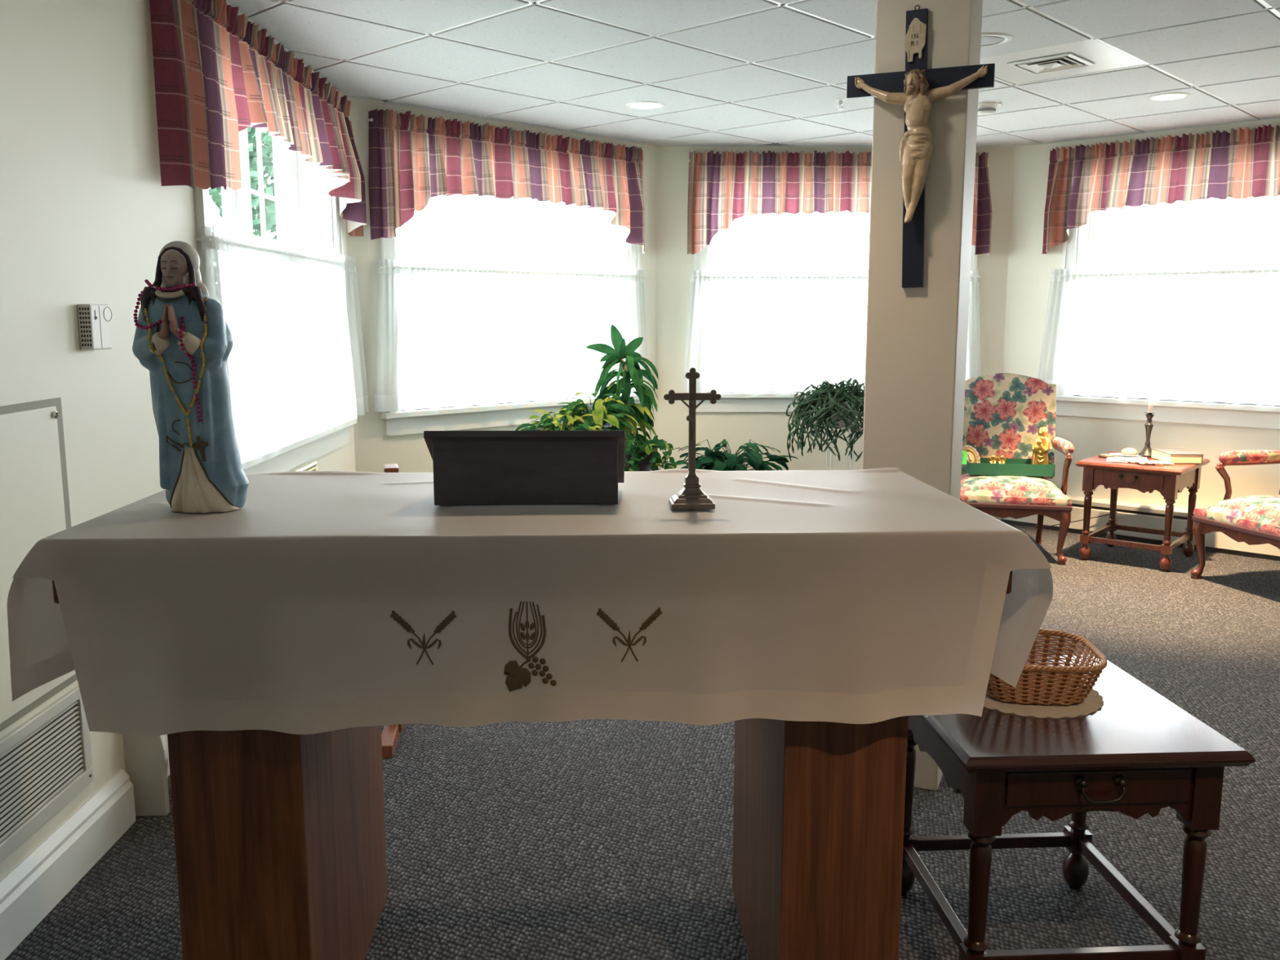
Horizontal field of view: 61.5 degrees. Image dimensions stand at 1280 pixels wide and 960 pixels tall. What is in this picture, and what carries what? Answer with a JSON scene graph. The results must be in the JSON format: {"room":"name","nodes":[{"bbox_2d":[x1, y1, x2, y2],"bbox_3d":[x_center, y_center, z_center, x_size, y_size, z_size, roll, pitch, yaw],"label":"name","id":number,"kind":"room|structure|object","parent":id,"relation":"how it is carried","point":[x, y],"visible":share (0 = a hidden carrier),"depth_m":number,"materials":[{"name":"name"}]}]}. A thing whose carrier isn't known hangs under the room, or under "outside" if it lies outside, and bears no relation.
{"room":"house of worship","nodes":[
{"label":"house of worship","id":0,"kind":"room"},
{"bbox_2d":[0,0,355,879],"bbox_3d":[-1.502,-0.126,1.485,0.265,2.540,8.251,0,9,-1],"label":"wall","id":1,"kind":"structure","parent":0,"point":[87,215],"depth_m":2.73,"materials":[{"name":"beige paint"}]},
{"bbox_2d":[0,397,77,731],"bbox_3d":[-1.387,0.231,2.111,0.013,0.701,1.115,0,9,-1],"label":"access panel","id":2,"kind":"object","parent":1,"relation":"attached to","point":[34,499],"visible":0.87,"depth_m":2.45,"materials":[{"name":"beige paint"}]},
{"bbox_2d":[0,685,93,862],"bbox_3d":[-1.386,0.737,2.095,0.014,0.260,1.290,0,9,-1],"label":"air vent","id":3,"kind":"object","parent":1,"relation":"in","point":[46,762],"visible":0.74,"depth_m":2.51,"materials":[{"name":"white metal"}]},
{"bbox_2d":[0,768,136,959],"bbox_3d":[-1.334,1.270,0.265,0.030,0.150,5.410,0,9,-1],"label":"baseboard","id":4,"kind":"structure","parent":1,"relation":"attached to","point":[29,891],"depth_m":2.56,"materials":[{"name":"white paint"}]},
{"bbox_2d":[77,303,111,350],"bbox_3d":[-1.394,-0.392,2.758,0.036,0.115,0.113,0,9,-1],"label":"thermostat","id":5,"kind":"object","parent":1,"relation":"attached to","point":[94,320],"visible":1,"depth_m":2.72,"materials":[{"name":"white plastic"}]},
{"bbox_2d":[149,0,366,236],"bbox_3d":[-1.371,-1.351,4.198,0.161,0.656,2.212,0,9,-1],"label":"valance","id":6,"kind":"object","parent":1,"relation":"attached to","point":[217,76],"visible":1,"depth_m":3.55,"materials":[{"name":"fabric"}]},
{"bbox_2d":[194,128,356,473],"bbox_3d":[-1.521,-0.840,4.365,0.258,1.600,1.861,0,9,-1],"label":"window","id":7,"kind":"structure","parent":1,"relation":"in","point":[314,219],"depth_m":4.84,"materials":[{"name":"white paint"}]},
{"bbox_2d":[195,224,368,462],"bbox_3d":[-1.405,-0.583,4.493,0.101,0.783,2.090,0,9,-1],"label":"sheer curtain","id":8,"kind":"object","parent":7,"relation":"hanging from","point":[296,367],"visible":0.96,"depth_m":4.21,"materials":[{"name":"white fabric"}]},
{"bbox_2d":[226,0,343,97],"bbox_3d":[-1.370,-1.274,1.266,0.022,0.012,8.160,0,9,-1],"label":"trim","id":9,"kind":"structure","parent":1,"relation":"attached to","point":[239,13],"depth_m":4.14,"materials":[{"name":"white paint"}]},
{"bbox_2d":[345,97,656,472],"bbox_3d":[-0.737,-0.872,6.358,2.305,2.540,0.240,-8,12,-44],"label":"wall","id":10,"kind":"structure","parent":0,"point":[373,449],"depth_m":5.66,"materials":[{"name":"beige paint"}]},
{"bbox_2d":[346,97,657,146],"bbox_3d":[-0.677,-2.007,6.057,2.215,0.012,0.022,-8,12,-44],"label":"trim","id":11,"kind":"structure","parent":10,"relation":"attached to","point":[380,102],"depth_m":5.98,"materials":[{"name":"white paint"}]},
{"bbox_2d":[366,108,644,253],"bbox_3d":[-0.637,-1.641,6.068,1.950,0.649,0.142,-8,12,-44],"label":"valance","id":12,"kind":"object","parent":10,"relation":"attached to","point":[413,160],"visible":1,"depth_m":5.86,"materials":[{"name":"fabric"}]},
{"bbox_2d":[380,197,640,435],"bbox_3d":[-0.727,-1.130,6.261,1.920,1.600,0.255,-8,12,-44],"label":"window","id":13,"kind":"structure","parent":10,"relation":"in","point":[618,253],"depth_m":6.23,"materials":[{"name":"white paint"}]},
{"bbox_2d":[373,258,648,412],"bbox_3d":[-0.646,-0.846,6.214,2.010,0.783,0.095,-8,12,-44],"label":"sheer curtain","id":14,"kind":"object","parent":13,"relation":"hanging from","point":[448,334],"visible":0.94,"depth_m":6.03,"materials":[{"name":"white fabric"}]},
{"bbox_2d":[582,422,612,430],"bbox_3d":[-0.241,-0.201,5.863,0.182,0.210,0.182,0,9,-1],"label":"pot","id":15,"kind":"object","parent":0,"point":[606,424],"depth_m":5.81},
{"bbox_2d":[624,448,656,471],"bbox_3d":[-0.012,-0.109,5.670,0.192,0.120,0.192,0,9,-1],"label":"pot","id":16,"kind":"object","parent":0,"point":[644,464],"depth_m":5.60,"materials":[{"name":"pink"}]},
{"bbox_2d":[4,524,1279,959],"bbox_3d":[1.531,1.014,2.827,7.600,0.120,11.200,0,9,-1],"label":"floor","id":17,"kind":"structure","parent":0,"point":[597,838],"depth_m":2.84,"materials":[{"name":"carpet"}]},
{"bbox_2d":[122,734,169,816],"bbox_3d":[-1.369,0.683,3.274,0.116,0.400,0.665,0,9,-1],"label":"wall","id":18,"kind":"structure","parent":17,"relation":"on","point":[146,758],"depth_m":2.96,"materials":[{"name":"beige paint"}]},
{"bbox_2d":[288,460,318,471],"bbox_3d":[-1.350,0.327,4.457,0.143,0.746,0.560,0,9,-1],"label":"baseboard heater","id":19,"kind":"object","parent":17,"relation":"on","point":[312,465],"visible":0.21,"depth_m":4.56,"materials":[{"name":"beige metal"}]},
{"bbox_2d":[381,463,404,757],"bbox_3d":[-0.806,0.397,3.501,0.080,0.895,0.400,-1,9,-7],"label":"wooden stand","id":20,"kind":"object","parent":17,"relation":"on","point":[390,735],"visible":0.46,"depth_m":3.42,"materials":[{"name":"orange wood"}]},
{"bbox_2d":[52,570,1012,959],"bbox_3d":[-0.176,0.541,2.168,1.566,1.015,0.700,0,9,-2],"label":"altar table","id":21,"kind":"object","parent":17,"relation":"on","point":[280,837],"visible":0.43,"depth_m":1.88,"materials":[{"name":"brown wood"}]},
{"bbox_2d":[7,467,1053,737],"bbox_3d":[-0.181,0.192,2.116,1.722,0.330,0.785,0,9,-1],"label":"altar cloth","id":22,"kind":"object","parent":21,"relation":"on","point":[328,601],"visible":0.89,"depth_m":1.76,"materials":[{"name":"beige fabric"}]},
{"bbox_2d":[132,240,248,513],"bbox_3d":[-0.809,-0.185,1.933,0.182,0.479,0.142,0,9,2],"label":"statue","id":23,"kind":"object","parent":22,"relation":"on","point":[220,483],"visible":0.98,"depth_m":1.91,"materials":[{"name":"blue ceramic"}]},
{"bbox_2d":[133,279,201,424],"bbox_3d":[-0.839,-0.226,1.903,0.132,0.253,0.052,4,10,24],"label":"rosary","id":24,"kind":"object","parent":23,"relation":"hanging from","point":[172,288],"visible":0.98,"depth_m":1.88,"materials":[{"name":"red glass"}]},
{"bbox_2d":[143,296,208,462],"bbox_3d":[-0.818,-0.180,1.902,0.118,0.296,0.065,0,9,-1],"label":"rosary","id":25,"kind":"object","parent":23,"relation":"hanging from","point":[199,445],"visible":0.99,"depth_m":1.89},
{"bbox_2d":[423,430,625,505],"bbox_3d":[-0.213,-0.036,2.069,0.366,0.140,0.208,0,9,-1],"label":"book stand","id":26,"kind":"object","parent":22,"relation":"on","point":[511,467],"visible":1,"depth_m":1.98,"materials":[{"name":"brown wood"}]},
{"bbox_2d":[663,367,721,509],"bbox_3d":[0.095,-0.077,1.962,0.105,0.254,0.067,-1,9,-3],"label":"crucifix","id":27,"kind":"object","parent":22,"relation":"on","point":[691,496],"visible":1,"depth_m":1.95,"materials":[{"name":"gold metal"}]},
{"bbox_2d":[585,324,657,446],"bbox_3d":[-0.098,-0.207,6.037,0.412,1.322,0.417,0,9,-1],"label":"dracaena","id":28,"kind":"object","parent":17,"relation":"on","point":[630,369],"visible":0.57,"depth_m":5.96,"materials":[{"name":"green plant"}]},
{"bbox_2d":[624,433,676,471],"bbox_3d":[0.017,0.137,5.663,0.367,0.757,0.385,8,12,42],"label":"trailing vine","id":29,"kind":"object","parent":17,"relation":"on","point":[645,456],"visible":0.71,"depth_m":5.56,"materials":[{"name":"green plant"}]},
{"bbox_2d":[671,439,799,471],"bbox_3d":[0.542,0.084,6.325,0.767,0.662,0.716,0,9,-1],"label":"plant","id":30,"kind":"object","parent":17,"relation":"on","point":[716,460],"visible":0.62,"depth_m":6.20,"materials":[{"name":"green plant"}]},
{"bbox_2d":[785,377,864,470],"bbox_3d":[1.212,-0.099,6.377,0.654,1.006,0.691,-6,11,-36],"label":"plant","id":31,"kind":"object","parent":17,"relation":"on","point":[839,406],"visible":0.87,"depth_m":6.24,"materials":[{"name":"green plant"}]},
{"bbox_2d":[826,401,857,427],"bbox_3d":[1.185,-0.392,6.347,0.236,0.155,0.236,0,9,-1],"label":"pot","id":32,"kind":"object","parent":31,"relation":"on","point":[842,424],"depth_m":6.27,"materials":[{"name":"white"}]},
{"bbox_2d":[960,373,1074,564],"bbox_3d":[2.136,-0.095,6.285,0.684,1.027,0.693,2,9,13],"label":"floral armchair","id":33,"kind":"object","parent":17,"relation":"on","point":[1004,413],"visible":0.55,"depth_m":6.43,"materials":[{"name":"fabric"}]},
{"bbox_2d":[961,450,966,464],"bbox_3d":[1.864,-0.131,6.269,0.076,0.079,0.013,1,9,7],"label":"note","id":34,"kind":"object","parent":33,"relation":"on","point":[964,452],"visible":0.31,"depth_m":6.26,"materials":[{"name":"green paper"}]},
{"bbox_2d":[964,457,1055,476],"bbox_3d":[2.150,-0.077,6.282,0.470,0.068,0.250,2,9,10],"label":"box","id":35,"kind":"object","parent":33,"relation":"on","point":[1011,467],"visible":0.84,"depth_m":6.17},
{"bbox_2d":[962,444,980,466],"bbox_3d":[1.950,-0.132,6.364,0.120,0.142,0.058,2,9,13],"label":"plaque","id":36,"kind":"object","parent":35,"relation":"in","point":[972,455],"visible":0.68,"depth_m":6.36,"materials":[{"name":"metal"}]},
{"bbox_2d":[987,454,996,463],"bbox_3d":[2.075,-0.099,6.334,0.058,0.098,0.040,2,9,13],"label":"cherub","id":37,"kind":"object","parent":35,"relation":"in","point":[993,460],"visible":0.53,"depth_m":6.33,"materials":[{"name":"gold metal"}]},
{"bbox_2d":[996,455,1006,463],"bbox_3d":[2.122,-0.097,6.324,0.058,0.098,0.040,2,9,13],"label":"cherub","id":38,"kind":"object","parent":35,"relation":"in","point":[1002,460],"visible":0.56,"depth_m":6.32,"materials":[{"name":"gold metal"}]},
{"bbox_2d":[1031,426,1049,464],"bbox_3d":[2.329,-0.167,6.264,0.103,0.286,0.109,2,9,13],"label":"figurine","id":39,"kind":"object","parent":35,"relation":"on","point":[1041,444],"visible":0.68,"depth_m":6.23,"materials":[{"name":"gold metal"}]},
{"bbox_2d":[960,473,1071,506],"bbox_3d":[2.125,0.039,6.257,0.640,0.150,0.586,2,9,13],"label":"seat cushion","id":40,"kind":"object","parent":33,"relation":"on","point":[975,490],"depth_m":6.02,"materials":[{"name":"fabric"}]},
{"bbox_2d":[1022,511,1117,528],"bbox_3d":[2.718,0.254,6.816,0.573,0.170,0.013,7,11,39],"label":"power cable","id":41,"kind":"object","parent":17,"relation":"on","point":[1117,512],"visible":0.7,"depth_m":6.80,"materials":[{"name":"grey plastic"}]},
{"bbox_2d":[901,654,1255,959],"bbox_3d":[0.855,0.744,2.325,0.550,0.565,0.600,-1,9,-3],"label":"end table","id":42,"kind":"object","parent":17,"relation":"on","point":[1140,753],"visible":0.84,"depth_m":2.08,"materials":[{"name":"brown wood"}]},
{"bbox_2d":[983,688,1103,718],"bbox_3d":[0.837,0.456,2.321,0.301,0.006,0.301,0,9,-1],"label":"doily","id":43,"kind":"object","parent":42,"relation":"on","point":[1094,701],"visible":0.3,"depth_m":2.22,"materials":[{"name":"fabric"}]},
{"bbox_2d":[986,628,1107,705],"bbox_3d":[0.842,0.405,2.326,0.282,0.097,0.282,1,9,6],"label":"wicker basket","id":44,"kind":"object","parent":43,"relation":"on","point":[1034,686],"visible":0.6,"depth_m":2.23,"materials":[{"name":"brown wicker"}]},
{"bbox_2d":[1075,451,1209,571],"bbox_3d":[2.834,0.167,6.102,0.550,0.565,0.600,7,11,40],"label":"end table","id":45,"kind":"object","parent":17,"relation":"on","point":[1169,480],"visible":0.98,"depth_m":5.94,"materials":[{"name":"brown wood"}]},
{"bbox_2d":[1097,453,1115,457],"bbox_3d":[2.675,-0.140,6.171,0.090,0.017,0.072,7,11,40],"label":"glasses case","id":46,"kind":"object","parent":45,"relation":"on","point":[1104,455],"visible":1,"depth_m":6.14,"materials":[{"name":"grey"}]},
{"bbox_2d":[1106,455,1147,462],"bbox_3d":[2.741,-0.116,6.058,0.210,0.003,0.280,4,9,23],"label":"leaflet","id":47,"kind":"object","parent":45,"relation":"on","point":[1117,458],"visible":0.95,"depth_m":6.07,"materials":[{"name":"white paper"}]},
{"bbox_2d":[1110,453,1137,456],"bbox_3d":[2.786,-0.145,6.201,0.150,0.002,0.100,5,10,29],"label":"leaflet","id":48,"kind":"object","parent":47,"relation":"on","point":[1114,454],"visible":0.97,"depth_m":6.18,"materials":[{"name":"white paper"}]},
{"bbox_2d":[1120,448,1137,455],"bbox_3d":[2.818,-0.164,6.197,0.093,0.043,0.069,7,11,40],"label":"shell","id":49,"kind":"object","parent":48,"relation":"on","point":[1127,451],"visible":1,"depth_m":6.17,"materials":[{"name":"beige"}]},
{"bbox_2d":[1118,459,1165,466],"bbox_3d":[2.741,-0.094,5.884,0.244,0.011,0.064,7,11,40],"label":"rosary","id":50,"kind":"object","parent":45,"relation":"on","point":[1124,460],"visible":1,"depth_m":5.88,"materials":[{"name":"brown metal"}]},
{"bbox_2d":[1137,411,1155,457],"bbox_3d":[2.924,-0.263,6.191,0.100,0.257,0.100,0,9,-1],"label":"candlestick","id":51,"kind":"object","parent":45,"relation":"on","point":[1146,451],"visible":0.98,"depth_m":6.18,"materials":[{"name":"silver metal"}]},
{"bbox_2d":[1147,394,1152,412],"bbox_3d":[2.924,-0.438,6.164,0.021,0.102,0.021,0,9,-1],"label":"candle","id":52,"kind":"object","parent":51,"relation":"on","point":[1150,399],"visible":1,"depth_m":6.16,"materials":[{"name":"white wax"}]},
{"bbox_2d":[1132,460,1174,464],"bbox_3d":[2.817,-0.098,5.916,0.180,0.003,0.140,0,9,2],"label":"leaflet","id":53,"kind":"object","parent":45,"relation":"on","point":[1160,462],"visible":1,"depth_m":5.90,"materials":[{"name":"white paper"}]},
{"bbox_2d":[1150,448,1203,463],"bbox_3d":[2.997,-0.133,6.015,0.177,0.053,0.246,0,9,2],"label":"book","id":54,"kind":"object","parent":45,"relation":"on","point":[1171,455],"visible":1,"depth_m":5.90,"materials":[{"name":"beige paper"}]},
{"bbox_2d":[1190,449,1279,579],"bbox_3d":[3.316,0.040,5.405,0.693,1.027,0.684,-2,9,-16],"label":"floral armchair","id":55,"kind":"object","parent":17,"relation":"on","point":[1251,520],"visible":1,"depth_m":5.47,"materials":[{"name":"fabric"}]},
{"bbox_2d":[1192,494,1279,535],"bbox_3d":[3.268,0.169,5.411,0.586,0.150,0.640,-2,9,-16],"label":"seat cushion","id":56,"kind":"object","parent":55,"relation":"on","point":[1252,515],"depth_m":5.39,"materials":[{"name":"fabric"}]},
{"bbox_3d":[-0.419,0.208,5.789,0.580,0.577,0.300,-3,9,-21],"label":"plant shelf","id":57,"kind":"object","parent":17,"relation":"on","visible":0},
{"bbox_2d":[515,405,620,430],"bbox_3d":[-0.420,-0.230,5.718,0.589,0.312,0.536,2,9,14],"label":"pothos","id":58,"kind":"object","parent":57,"relation":"on","point":[551,423],"visible":0.43,"depth_m":5.66,"materials":[{"name":"green plant"}]},
{"bbox_2d":[553,390,639,431],"bbox_3d":[-0.239,-0.286,5.832,0.476,0.387,0.509,0,9,-1],"label":"pothos","id":59,"kind":"object","parent":57,"relation":"on","point":[602,415],"visible":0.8,"depth_m":5.74,"materials":[{"name":"green plant"}]},
{"bbox_2d":[226,0,1279,146],"bbox_3d":[1.617,-1.414,2.118,7.354,0.026,10.471,0,9,-1],"label":"ceiling","id":60,"kind":"structure","parent":0,"point":[724,72],"depth_m":4.60,"materials":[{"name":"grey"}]},
{"bbox_2d":[625,101,665,109],"bbox_3d":[0.027,-1.916,5.504,0.204,0.006,0.204,0,9,-1],"label":"recessed light","id":61,"kind":"object","parent":60,"relation":"in","point":[635,104],"visible":1,"depth_m":5.48,"materials":[{"name":"white paint"}]},
{"bbox_2d":[835,98,846,110],"bbox_3d":[1.002,-1.877,5.375,0.064,0.055,0.064,0,9,-1],"label":"sprinkler","id":62,"kind":"object","parent":60,"relation":"attached to","point":[839,100],"visible":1,"depth_m":5.37,"materials":[{"name":"white paint"}]},
{"bbox_2d":[977,102,1000,115],"bbox_3d":[1.771,-1.898,5.505,0.144,0.053,0.144,0,9,-1],"label":"smoke detector","id":63,"kind":"object","parent":60,"relation":"attached to","point":[984,108],"visible":0.8,"depth_m":5.46,"materials":[{"name":"white paint"}]},
{"bbox_2d":[980,32,1012,47],"bbox_3d":[1.340,-1.717,4.205,0.218,0.006,0.218,0,9,-1],"label":"recessed light","id":64,"kind":"object","parent":60,"relation":"in","point":[988,39],"visible":0.62,"depth_m":4.17,"materials":[{"name":"white paint"}]},
{"bbox_2d":[1006,53,1094,74],"bbox_3d":[1.763,-1.776,4.618,0.270,0.023,0.270,8,12,43],"label":"ceiling vent","id":65,"kind":"object","parent":60,"relation":"in","point":[1068,60],"visible":1,"depth_m":4.60,"materials":[{"name":"white metal"}]},
{"bbox_2d":[1147,92,1190,100],"bbox_3d":[2.597,-1.882,5.286,0.188,0.006,0.188,0,9,-1],"label":"recessed light","id":66,"kind":"object","parent":60,"relation":"in","point":[1170,95],"visible":1,"depth_m":5.27,"materials":[{"name":"white paint"}]},
{"bbox_2d":[655,143,1013,517],"bbox_3d":[1.296,-0.994,7.158,2.390,2.540,0.240,0,9,-1],"label":"wall","id":67,"kind":"structure","parent":0,"point":[674,266],"depth_m":7.02,"materials":[{"name":"beige paint"}]},
{"bbox_2d":[657,144,1013,147],"bbox_3d":[1.250,-2.129,6.851,2.290,0.012,0.022,0,9,-1],"label":"trim","id":68,"kind":"structure","parent":67,"relation":"attached to","point":[768,145],"depth_m":6.85,"materials":[{"name":"white paint"}]},
{"bbox_2d":[693,210,977,412],"bbox_3d":[1.262,-1.254,7.070,1.900,1.600,0.255,0,9,-1],"label":"window","id":69,"kind":"structure","parent":67,"relation":"in","point":[735,402],"depth_m":7.08,"materials":[{"name":"white paint"}]},
{"bbox_2d":[681,270,982,392],"bbox_3d":[1.266,-0.965,6.992,1.980,0.783,0.096,0,9,-1],"label":"sheer curtain","id":70,"kind":"object","parent":69,"relation":"hanging from","point":[754,331],"visible":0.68,"depth_m":6.97,"materials":[{"name":"white fabric"}]},
{"bbox_2d":[687,150,991,255],"bbox_3d":[1.273,-1.761,6.848,1.938,0.648,0.140,0,9,-1],"label":"valance","id":71,"kind":"object","parent":67,"relation":"attached to","point":[724,188],"visible":0.64,"depth_m":6.82,"materials":[{"name":"fabric"}]},
{"bbox_2d":[862,0,982,791],"bbox_3d":[0.799,-0.329,3.107,0.248,2.450,0.250,4,9,23],"label":"wall pillar","id":72,"kind":"structure","parent":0,"point":[917,337],"depth_m":2.96,"materials":[{"name":"paint"}]},
{"bbox_2d":[846,4,995,288],"bbox_3d":[0.731,-0.886,2.865,0.384,0.737,0.086,4,9,23],"label":"crucifix","id":73,"kind":"object","parent":72,"relation":"attached to","point":[916,87],"visible":1,"depth_m":2.85,"materials":[{"name":"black wood"}]},
{"bbox_2d":[995,118,1279,520],"bbox_3d":[3.662,-0.825,6.053,3.255,2.540,0.240,8,12,43],"label":"wall","id":74,"kind":"structure","parent":0,"point":[1028,269],"depth_m":6.77,"materials":[{"name":"beige paint"}]},
{"bbox_2d":[1000,494,1279,560],"bbox_3d":[3.450,0.317,6.217,2.840,0.232,0.066,8,12,43],"label":"baseboard","id":75,"kind":"structure","parent":74,"relation":"attached to","point":[1129,513],"depth_m":6.55,"materials":[{"name":"white metal"}]},
{"bbox_2d":[1013,117,1279,147],"bbox_3d":[3.499,-1.976,5.849,3.055,0.012,0.022,8,12,43],"label":"trim","id":76,"kind":"structure","parent":74,"relation":"attached to","point":[1274,117],"depth_m":6.31,"materials":[{"name":"white paint"}]},
{"bbox_2d":[1042,124,1279,253],"bbox_3d":[3.225,-1.642,6.082,1.950,0.651,0.136,8,12,43],"label":"valance","id":77,"kind":"object","parent":74,"relation":"attached to","point":[1239,163],"visible":1,"depth_m":6.27,"materials":[{"name":"fabric"}]},
{"bbox_2d":[1055,196,1279,429],"bbox_3d":[3.384,-1.122,6.206,1.920,1.600,0.255,8,12,43],"label":"window","id":78,"kind":"structure","parent":74,"relation":"in","point":[1078,251],"depth_m":6.38,"materials":[{"name":"white paint"}]},
{"bbox_2d":[1037,262,1279,405],"bbox_3d":[3.272,-0.842,6.188,2.000,0.783,0.095,8,12,43],"label":"sheer curtain","id":79,"kind":"object","parent":78,"relation":"hanging from","point":[1208,333],"visible":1,"depth_m":6.33,"materials":[{"name":"white fabric"}]},
{"label":"outside","id":80,"kind":"structure","parent":0,"visible":0},
{"bbox_3d":[1.976,-1.136,20.118,85.000,0.100,80.000,0,9,-1],"label":"ground","id":81,"kind":"structure","parent":80,"visible":0},
{"bbox_2d":[209,136,257,228],"bbox_3d":[-9.085,-4.544,18.272,5.265,7.213,5.248,0,9,-1],"label":"tree","id":82,"kind":"object","parent":81,"relation":"on","point":[212,217],"visible":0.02,"depth_m":18.07,"materials":[{"name":"plant"}]},
{"bbox_2d":[208,125,282,240],"bbox_3d":[-5.324,-2.580,12.626,3.470,5.042,3.514,0,9,-1],"label":"tree","id":83,"kind":"object","parent":81,"relation":"on","point":[266,140],"visible":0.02,"depth_m":11.80,"materials":[{"name":"green plant"}]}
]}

